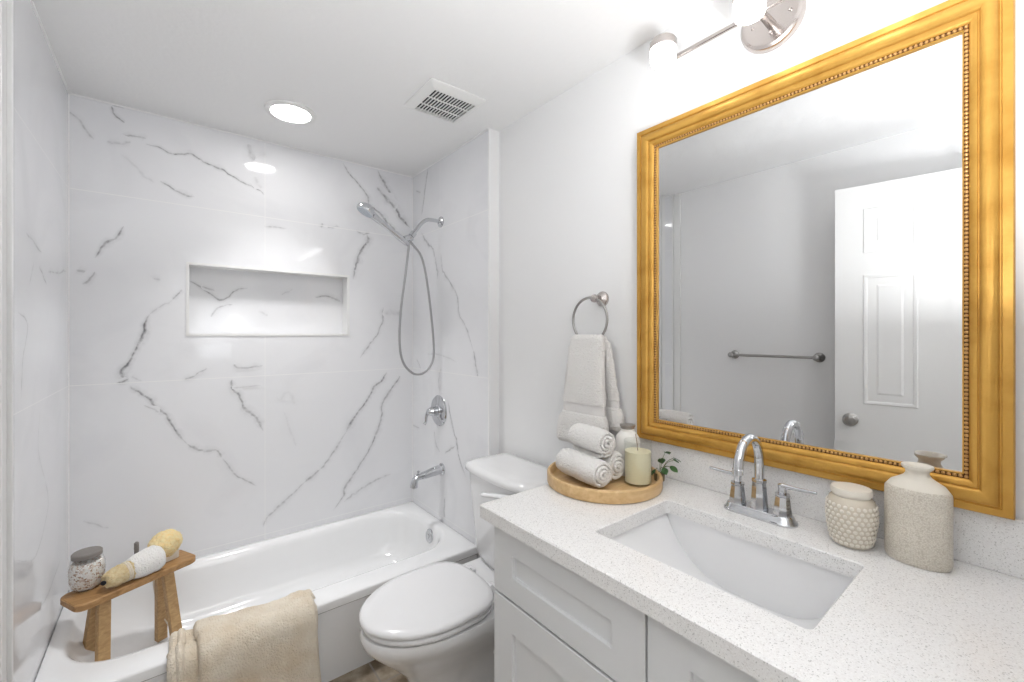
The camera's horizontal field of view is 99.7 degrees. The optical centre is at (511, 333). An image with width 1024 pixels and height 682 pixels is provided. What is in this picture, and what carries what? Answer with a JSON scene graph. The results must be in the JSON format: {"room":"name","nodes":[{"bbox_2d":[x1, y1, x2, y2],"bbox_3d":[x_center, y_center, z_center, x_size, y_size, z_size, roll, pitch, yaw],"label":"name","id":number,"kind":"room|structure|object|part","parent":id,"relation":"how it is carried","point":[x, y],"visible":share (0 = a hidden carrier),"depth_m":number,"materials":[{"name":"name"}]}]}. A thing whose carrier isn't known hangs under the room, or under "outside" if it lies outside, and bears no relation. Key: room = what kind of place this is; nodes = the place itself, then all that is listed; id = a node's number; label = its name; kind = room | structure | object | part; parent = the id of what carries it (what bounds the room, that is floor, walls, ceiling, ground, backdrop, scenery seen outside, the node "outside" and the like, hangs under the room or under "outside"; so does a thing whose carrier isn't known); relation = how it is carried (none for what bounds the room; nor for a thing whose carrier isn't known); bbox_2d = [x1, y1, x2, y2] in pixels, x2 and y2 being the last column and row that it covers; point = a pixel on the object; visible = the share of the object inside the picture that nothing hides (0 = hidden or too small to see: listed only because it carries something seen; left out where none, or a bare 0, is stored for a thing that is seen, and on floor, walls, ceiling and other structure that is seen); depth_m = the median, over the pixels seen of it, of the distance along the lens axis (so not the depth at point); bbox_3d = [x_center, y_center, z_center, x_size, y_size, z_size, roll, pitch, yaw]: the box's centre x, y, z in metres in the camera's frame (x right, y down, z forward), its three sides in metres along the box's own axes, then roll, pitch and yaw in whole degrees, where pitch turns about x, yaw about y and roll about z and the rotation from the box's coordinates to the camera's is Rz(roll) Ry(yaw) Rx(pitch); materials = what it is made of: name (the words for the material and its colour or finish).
{"room":"bathroom","nodes":[
{"label":"bathroom","id":0,"kind":"room"},
{"bbox_2d":[68,95,412,592],"bbox_3d":[-1.242,0.189,2.310,1.634,2.373,0.132,0,0,-39],"label":"wall","id":1,"kind":"structure","parent":0,"point":[223,443],"depth_m":2.09,"materials":[{"name":"stone"}]},
{"bbox_2d":[13,0,67,681],"bbox_3d":[-1.614,0.194,1.435,0.100,2.363,0.876,0,0,-39],"label":"wall tile","id":2,"kind":"structure","parent":1,"relation":"attached to","point":[40,94],"depth_m":1.35,"materials":[{"name":"stone"}]},
{"bbox_2d":[30,0,488,590],"bbox_3d":[-0.964,0.030,1.922,1.526,2.039,0.827,0,0,-39],"label":"trim","id":3,"kind":"structure","parent":1,"relation":"attached to","point":[31,1],"depth_m":1.77,"materials":[{"name":"white"}]},
{"bbox_2d":[189,267,341,333],"bbox_3d":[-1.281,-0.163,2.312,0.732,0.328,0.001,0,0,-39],"label":"wall niche","id":4,"kind":"object","parent":1,"relation":"in","point":[221,301],"visible":0.99,"depth_m":2.28,"materials":[{"name":"stone"}]},
{"bbox_2d":[186,262,349,335],"bbox_3d":[-1.251,-0.163,2.277,0.748,0.346,0.094,0,0,-39],"label":"trim","id":5,"kind":"structure","parent":1,"relation":"attached to","point":[345,278],"depth_m":2.28,"materials":[{"name":"white"}]},
{"bbox_2d":[329,660,407,681],"bbox_3d":[-0.395,1.425,1.243,1.802,0.100,2.856,0,0,-39],"label":"floor","id":6,"kind":"structure","parent":0,"point":[373,671],"depth_m":1.74,"materials":[{"name":"brown stone"}]},
{"bbox_2d":[35,501,477,681],"bbox_3d":[-0.990,1.212,1.954,1.522,0.325,0.740,0,0,-39],"label":"bathtub","id":7,"kind":"object","parent":6,"relation":"on","point":[343,562],"visible":0.71,"depth_m":1.99,"materials":[{"name":"white ceramic"}]},
{"bbox_2d":[60,550,195,660],"bbox_3d":[-1.455,1.097,1.662,0.150,0.345,0.381,0,0,25],"label":"bench","id":8,"kind":"object","parent":7,"relation":"in","point":[97,600],"visible":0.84,"depth_m":1.57,"materials":[{"name":"brown wood"}]},
{"bbox_2d":[68,546,105,591],"bbox_3d":[-1.551,0.858,1.577,0.102,0.133,0.102,0,0,-39],"label":"jar","id":9,"kind":"object","parent":8,"relation":"on","point":[87,568],"visible":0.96,"depth_m":1.55,"materials":[{"name":"clear glass"}]},
{"bbox_3d":[-1.551,0.802,1.577,0.084,0.020,0.084,0,0,-39],"label":"lid","id":10,"kind":"part","parent":9,"relation":"part of","materials":[{"name":"grey"}]},
{"bbox_3d":[-1.538,1.098,1.580,0.083,0.298,0.042,0,0,-1],"label":"leg","id":11,"kind":"part","parent":8,"relation":"part of","materials":[{"name":"brown wood"}]},
{"bbox_3d":[-1.464,1.098,1.546,0.043,0.298,0.083,0,0,-39],"label":"leg","id":12,"kind":"part","parent":8,"relation":"part of","materials":[{"name":"brown wood"}]},
{"bbox_2d":[100,545,165,587],"bbox_3d":[-1.434,0.880,1.627,0.101,0.100,0.190,0,0,23],"label":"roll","id":13,"kind":"object","parent":8,"relation":"on","point":[151,559],"visible":1,"depth_m":1.62,"materials":[{"name":"white fabric"}]},
{"bbox_3d":[-1.438,0.885,1.611,0.073,0.073,0.018,0,0,22],"label":"tie cord","id":14,"kind":"part","parent":13,"relation":"part of","materials":[{"name":"beige fabric"}]},
{"bbox_2d":[134,529,182,624],"bbox_3d":[-1.435,1.011,1.769,0.138,0.413,0.114,0,0,-9],"label":"brush","id":15,"kind":"object","parent":8,"relation":"on","point":[170,540],"visible":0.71,"depth_m":1.75,"materials":[{"name":"beige"}]},
{"bbox_3d":[-1.487,0.874,1.711,0.016,0.102,0.016,0,0,-39],"label":"handle","id":16,"kind":"part","parent":15,"relation":"part of","materials":[{"name":"grey"}]},
{"bbox_3d":[-1.451,1.065,1.796,0.068,0.305,0.034,0,0,-13],"label":"hanging cord","id":17,"kind":"part","parent":15,"relation":"part of","materials":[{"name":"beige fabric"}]},
{"bbox_3d":[-1.446,1.109,1.780,0.043,0.321,0.084,0,0,-39],"label":"leg","id":18,"kind":"part","parent":8,"relation":"part of","materials":[{"name":"brown wood"}]},
{"bbox_3d":[-1.371,1.109,1.745,0.083,0.321,0.042,0,0,-1],"label":"leg","id":19,"kind":"part","parent":8,"relation":"part of","materials":[{"name":"brown wood"}]},
{"bbox_2d":[166,589,320,681],"bbox_3d":[-0.940,1.168,1.541,0.457,0.346,0.196,0,0,-39],"label":"bath towel","id":20,"kind":"object","parent":7,"relation":"on","point":[275,640],"visible":1,"depth_m":1.50,"materials":[{"name":"beige fabric"}]},
{"bbox_2d":[359,453,547,681],"bbox_3d":[-0.190,0.963,1.634,0.758,0.824,0.452,0,0,-39],"label":"toilet","id":21,"kind":"object","parent":6,"relation":"on","point":[434,622],"visible":0.7,"depth_m":1.51,"materials":[{"name":"white ceramic"}]},
{"bbox_3d":[-0.309,0.942,1.539,0.454,0.026,0.380,0,0,-39],"label":"lid","id":22,"kind":"part","parent":21,"relation":"part of","materials":[{"name":"white plastic"}]},
{"bbox_3d":[-0.309,0.968,1.539,0.438,0.020,0.372,0,0,-39],"label":"seat","id":23,"kind":"part","parent":21,"relation":"part of","materials":[{"name":"white plastic"}]},
{"bbox_3d":[-0.217,1.178,1.612,0.688,0.394,0.384,0,0,-39],"label":"bowl","id":24,"kind":"part","parent":21,"relation":"part of","materials":[{"name":"white ceramic"}]},
{"bbox_3d":[0.007,0.785,1.791,0.239,0.389,0.426,0,0,-39],"label":"tank","id":25,"kind":"part","parent":21,"relation":"part of","materials":[{"name":"white ceramic"}]},
{"bbox_3d":[-0.047,0.617,1.643,0.207,0.049,0.038,0,0,37],"label":"flush lever","id":26,"kind":"part","parent":21,"relation":"part of","materials":[{"name":"white plastic"}]},
{"bbox_3d":[0.004,0.572,1.788,0.262,0.041,0.452,0,0,-39],"label":"tank lid","id":27,"kind":"part","parent":21,"relation":"part of","materials":[{"name":"white ceramic"}]},
{"bbox_2d":[494,526,759,681],"bbox_3d":[0.496,0.934,0.938,0.588,0.882,1.023,0,0,-39],"label":"vanity cabinet","id":28,"kind":"object","parent":6,"relation":"on","point":[552,624],"visible":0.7,"depth_m":0.93,"materials":[{"name":"white paint"}]},
{"bbox_3d":[0.105,0.972,0.973,0.020,0.583,0.463,0,0,-39],"label":"door panel","id":29,"kind":"part","parent":28,"relation":"part of","materials":[{"name":"white paint"}]},
{"bbox_3d":[0.105,0.588,0.973,0.020,0.170,0.463,0,0,-39],"label":"drawer","id":30,"kind":"part","parent":28,"relation":"part of","materials":[{"name":"white paint"}]},
{"bbox_3d":[0.394,0.883,0.611,0.020,0.760,0.453,0,0,-39],"label":"door panel","id":31,"kind":"part","parent":28,"relation":"part of","materials":[{"name":"white paint"}]},
{"bbox_2d":[480,438,1023,681],"bbox_3d":[0.479,0.420,0.941,0.612,0.143,1.051,0,0,-39],"label":"countertop","id":32,"kind":"structure","parent":28,"relation":"on","point":[895,621],"depth_m":0.80,"materials":[{"name":"white stone"}]},
{"bbox_2d":[547,461,662,503],"bbox_3d":[0.280,0.438,1.324,0.344,0.037,0.344,0,0,-39],"label":"round tray","id":33,"kind":"object","parent":32,"relation":"on","point":[618,491],"visible":0.59,"depth_m":1.20,"materials":[{"name":"brown wood"}]},
{"bbox_2d":[556,448,612,487],"bbox_3d":[0.216,0.398,1.295,0.086,0.079,0.188,0,0,-30],"label":"rolled towel","id":34,"kind":"object","parent":33,"relation":"on","point":[591,470],"visible":1,"depth_m":1.25,"materials":[{"name":"white fabric"}]},
{"bbox_2d":[568,423,615,457],"bbox_3d":[0.247,0.327,1.329,0.082,0.086,0.150,0,0,-30],"label":"rolled towel","id":35,"kind":"object","parent":34,"relation":"on","point":[585,438],"visible":1,"depth_m":1.29,"materials":[{"name":"white fabric"}]},
{"bbox_2d":[599,451,624,479],"bbox_3d":[0.280,0.398,1.355,0.080,0.086,0.156,0,0,-30],"label":"rolled towel","id":36,"kind":"object","parent":33,"relation":"on","point":[615,461],"visible":0.25,"depth_m":1.29,"materials":[{"name":"white fabric"}]},
{"bbox_2d":[615,423,639,475],"bbox_3d":[0.371,0.368,1.387,0.077,0.158,0.077,0,0,-39],"label":"lotion bottle","id":37,"kind":"object","parent":33,"relation":"on","point":[625,438],"visible":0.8,"depth_m":1.36,"materials":[{"name":"white"}]},
{"bbox_2d":[625,434,650,484],"bbox_3d":[0.378,0.375,1.298,0.082,0.145,0.082,0,0,-39],"label":"candle","id":38,"kind":"object","parent":33,"relation":"on","point":[637,460],"visible":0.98,"depth_m":1.27,"materials":[{"name":"beige wax"}]},
{"bbox_2d":[651,451,680,481],"bbox_3d":[0.471,0.405,1.309,0.082,0.085,0.076,0,0,-39],"label":"leafy sprig","id":39,"kind":"object","parent":33,"relation":"on","point":[664,471],"visible":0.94,"depth_m":1.31,"materials":[{"name":"green plant"}]},
{"bbox_2d":[611,513,852,628],"bbox_3d":[0.444,0.565,0.929,0.315,0.144,0.443,0,0,-39],"label":"sink","id":40,"kind":"object","parent":32,"relation":"in","point":[799,592],"visible":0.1,"depth_m":1.04,"materials":[{"name":"white ceramic"}]},
{"bbox_2d":[709,433,816,528],"bbox_3d":[0.617,0.350,1.085,0.183,0.214,0.184,0,0,6],"label":"sink faucet","id":41,"kind":"object","parent":32,"relation":"on","point":[780,515],"visible":1,"depth_m":1.07,"materials":[{"name":"silver metal"}]},
{"bbox_3d":[0.570,0.375,1.153,0.020,0.028,0.082,0,0,-39],"label":"lever","id":42,"kind":"part","parent":41,"relation":"part of","materials":[{"name":"silver metal"}]},
{"bbox_3d":[0.590,0.414,1.129,0.040,0.054,0.040,0,0,29],"label":"handle","id":43,"kind":"part","parent":41,"relation":"part of","materials":[{"name":"silver metal"}]},
{"bbox_3d":[0.576,0.307,1.050,0.141,0.129,0.024,0,0,-39],"label":"spout","id":44,"kind":"part","parent":41,"relation":"part of","materials":[{"name":"silver metal"}]},
{"bbox_3d":[0.622,0.402,1.088,0.040,0.078,0.040,0,0,29],"label":"spout","id":45,"kind":"part","parent":41,"relation":"part of","materials":[{"name":"silver metal"}]},
{"bbox_3d":[0.622,0.447,1.088,0.060,0.020,0.170,0,0,-39],"label":"plate","id":46,"kind":"part","parent":41,"relation":"part of","materials":[{"name":"silver metal"}]},
{"bbox_3d":[0.655,0.414,1.047,0.040,0.054,0.040,0,0,29],"label":"handle","id":47,"kind":"part","parent":41,"relation":"part of","materials":[{"name":"silver metal"}]},
{"bbox_3d":[0.674,0.375,1.022,0.020,0.028,0.082,0,0,-39],"label":"lever","id":48,"kind":"part","parent":41,"relation":"part of","materials":[{"name":"silver metal"}]},
{"bbox_2d":[824,482,879,549],"bbox_3d":[0.741,0.395,0.944,0.095,0.123,0.095,0,0,-39],"label":"jar","id":49,"kind":"object","parent":32,"relation":"on","point":[852,515],"visible":1,"depth_m":0.91,"materials":[{"name":"beige ceramic"}]},
{"bbox_3d":[0.741,0.343,0.944,0.074,0.019,0.074,0,0,-39],"label":"jar lid","id":50,"kind":"part","parent":49,"relation":"part of","materials":[{"name":"beige ceramic"}]},
{"bbox_2d":[884,461,953,572],"bbox_3d":[0.814,0.360,0.868,0.072,0.194,0.102,0,0,-39],"label":"vase","id":51,"kind":"object","parent":32,"relation":"on","point":[918,510],"visible":1,"depth_m":0.84,"materials":[{"name":"beige ceramic"}]},
{"bbox_2d":[33,0,714,176],"bbox_3d":[-0.395,-1.038,1.243,1.802,0.100,2.856,0,0,-39],"label":"ceiling","id":52,"kind":"structure","parent":0,"point":[355,64],"depth_m":1.53,"materials":[{"name":"white paint"}]},
{"bbox_2d":[264,100,315,124],"bbox_3d":[-0.984,-0.983,1.922,0.206,0.010,0.206,0,0,-39],"label":"recessed light","id":53,"kind":"object","parent":52,"relation":"in","point":[287,111],"visible":1,"depth_m":1.91,"materials":[{"name":"white"}]},
{"bbox_2d":[404,78,485,123],"bbox_3d":[-0.288,-0.979,1.843,0.260,0.017,0.260,0,0,-39],"label":"exhaust fan","id":54,"kind":"object","parent":52,"relation":"attached to","point":[436,98],"visible":1,"depth_m":1.81,"materials":[{"name":"white plastic"}]},
{"bbox_2d":[414,90,474,122],"bbox_3d":[-0.289,-0.973,1.852,0.201,0.004,0.185,0,0,-39],"label":"grille","id":55,"kind":"object","parent":54,"relation":"attached to","point":[440,104],"depth_m":1.85,"materials":[{"name":"white"}]},
{"bbox_2d":[654,472,664,481],"bbox_3d":[0.449,0.435,1.316,0.032,0.024,0.032,0,0,-39],"label":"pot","id":56,"kind":"object","parent":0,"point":[662,473],"depth_m":1.31,"materials":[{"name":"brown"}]},
{"bbox_2d":[499,0,1023,518],"bbox_3d":[0.568,0.194,1.401,0.100,2.363,1.901,0,0,-39],"label":"wall","id":57,"kind":"structure","parent":0,"point":[568,167],"depth_m":1.62,"materials":[{"name":"white paint"}]},
{"bbox_2d":[413,130,487,558],"bbox_3d":[-0.322,0.194,2.466,0.161,2.363,0.876,0,0,-39],"label":"wall tile","id":58,"kind":"structure","parent":57,"relation":"attached to","point":[454,188],"depth_m":2.34,"materials":[{"name":"stone"}]},
{"bbox_2d":[403,216,443,241],"bbox_3d":[-0.491,-0.576,2.366,0.232,0.174,0.062,0,0,-39],"label":"holder","id":59,"kind":"object","parent":58,"relation":"attached to","point":[410,237],"visible":0.99,"depth_m":2.35,"materials":[{"name":"silver metal"}]},
{"bbox_2d":[356,202,409,245],"bbox_3d":[-0.643,-0.559,2.201,0.292,0.180,0.094,0,0,-39],"label":"shower","id":60,"kind":"object","parent":59,"relation":"in","point":[364,208],"visible":1,"depth_m":2.17,"materials":[{"name":"silver metal"}]},
{"bbox_3d":[-0.631,-0.542,2.237,0.042,0.146,0.229,0,0,42],"label":"handle","id":61,"kind":"part","parent":60,"relation":"part of","materials":[{"name":"silver metal"}]},
{"bbox_2d":[398,241,434,374],"bbox_3d":[-0.517,-0.137,2.352,0.211,0.726,0.024,0,0,-39],"label":"shower hose","id":62,"kind":"object","parent":59,"relation":"hanging from","point":[410,242],"visible":0.98,"depth_m":2.32,"materials":[{"name":"grey metal"}]},
{"bbox_2d":[410,463,444,488],"bbox_3d":[-0.466,0.775,2.366,0.193,0.099,0.064,0,0,-39],"label":"tub spout","id":63,"kind":"object","parent":58,"relation":"attached to","point":[439,469],"visible":1,"depth_m":2.35,"materials":[{"name":"silver metal"}]},
{"bbox_2d":[423,395,446,425],"bbox_3d":[-0.448,0.435,2.426,0.091,0.174,0.174,0,0,-39],"label":"shower valve","id":64,"kind":"object","parent":58,"relation":"attached to","point":[438,409],"visible":1,"depth_m":2.41,"materials":[{"name":"silver metal"}]},
{"bbox_3d":[-0.477,0.466,2.419,0.046,0.093,0.023,0,0,6],"label":"lever","id":65,"kind":"part","parent":64,"relation":"part of","materials":[{"name":"silver metal"}]},
{"bbox_2d":[488,128,498,455],"bbox_3d":[-0.088,0.194,2.093,0.063,2.363,0.011,0,0,-39],"label":"trim","id":66,"kind":"structure","parent":57,"relation":"attached to","point":[493,135],"depth_m":2.09,"materials":[{"name":"white paint"}]},
{"bbox_2d":[556,334,624,442],"bbox_3d":[0.280,0.205,1.592,0.092,0.407,0.280,0,0,-39],"label":"hand towel","id":67,"kind":"object","parent":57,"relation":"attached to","point":[591,394],"visible":0.95,"depth_m":1.55,"materials":[{"name":"white fabric"}]},
{"bbox_2d":[572,291,608,335],"bbox_3d":[0.300,-0.062,1.607,0.060,0.193,0.174,0,0,-39],"label":"towel ring","id":68,"kind":"object","parent":57,"relation":"attached to","point":[602,298],"visible":0.83,"depth_m":1.58,"materials":[{"name":"grey metal"}]},
{"bbox_2d":[650,0,805,69],"bbox_3d":[0.629,-0.837,1.083,0.200,0.156,0.577,0,0,-39],"label":"vanity light","id":69,"kind":"object","parent":57,"relation":"attached to","point":[766,25],"visible":1,"depth_m":1.14,"materials":[{"name":"silver metal"}]},
{"bbox_3d":[0.431,-0.796,1.231,0.071,0.048,0.071,0,0,-39],"label":"lamp shade","id":70,"kind":"part","parent":69,"relation":"part of","materials":[{"name":"white glass"}]},
{"bbox_3d":[0.576,-0.796,1.049,0.071,0.048,0.071,0,0,-39],"label":"lamp shade","id":71,"kind":"part","parent":69,"relation":"part of","materials":[{"name":"white glass"}]},
{"bbox_3d":[0.659,-0.825,1.125,0.078,0.024,0.024,0,0,-39],"label":"mounting post","id":72,"kind":"part","parent":69,"relation":"part of","materials":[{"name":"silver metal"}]},
{"bbox_3d":[0.691,-0.837,1.150,0.020,0.156,0.156,0,0,-39],"label":"plate","id":73,"kind":"part","parent":69,"relation":"part of","materials":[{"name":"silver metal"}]},
{"bbox_2d":[637,0,1015,519],"bbox_3d":[0.687,-0.163,1.133,0.048,1.018,0.825,0,0,-39],"label":"wall mirror","id":74,"kind":"object","parent":57,"relation":"attached to","point":[826,242],"visible":0.94,"depth_m":1.00,"materials":[{"name":"gold metal"}]},
{"bbox_2d":[658,34,961,471],"bbox_3d":[0.691,-0.163,1.136,0.006,0.883,0.690,0,0,-39],"label":"mirror glass","id":75,"kind":"object","parent":74,"relation":"attached to","point":[810,233],"depth_m":1.04,"materials":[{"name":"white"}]},
{"bbox_2d":[639,438,1023,578],"bbox_3d":[0.710,0.403,1.124,0.022,0.108,1.049,0,0,-39],"label":"backsplash","id":76,"kind":"structure","parent":57,"relation":"attached to","point":[990,542],"depth_m":1.06,"materials":[{"name":"white stone"}]},
{"bbox_3d":[-0.762,0.194,0.339,0.100,2.363,1.901,0,0,-39],"label":"wall","id":77,"kind":"structure","parent":0,"visible":0},
{"bbox_2d":[0,0,12,681],"bbox_3d":[-1.292,0.194,1.098,0.022,2.363,0.059,0,0,-39],"label":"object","id":78,"kind":"structure","parent":77,"relation":"attached to","point":[6,6],"depth_m":1.11,"materials":[{"name":"white paint"}]}
]}

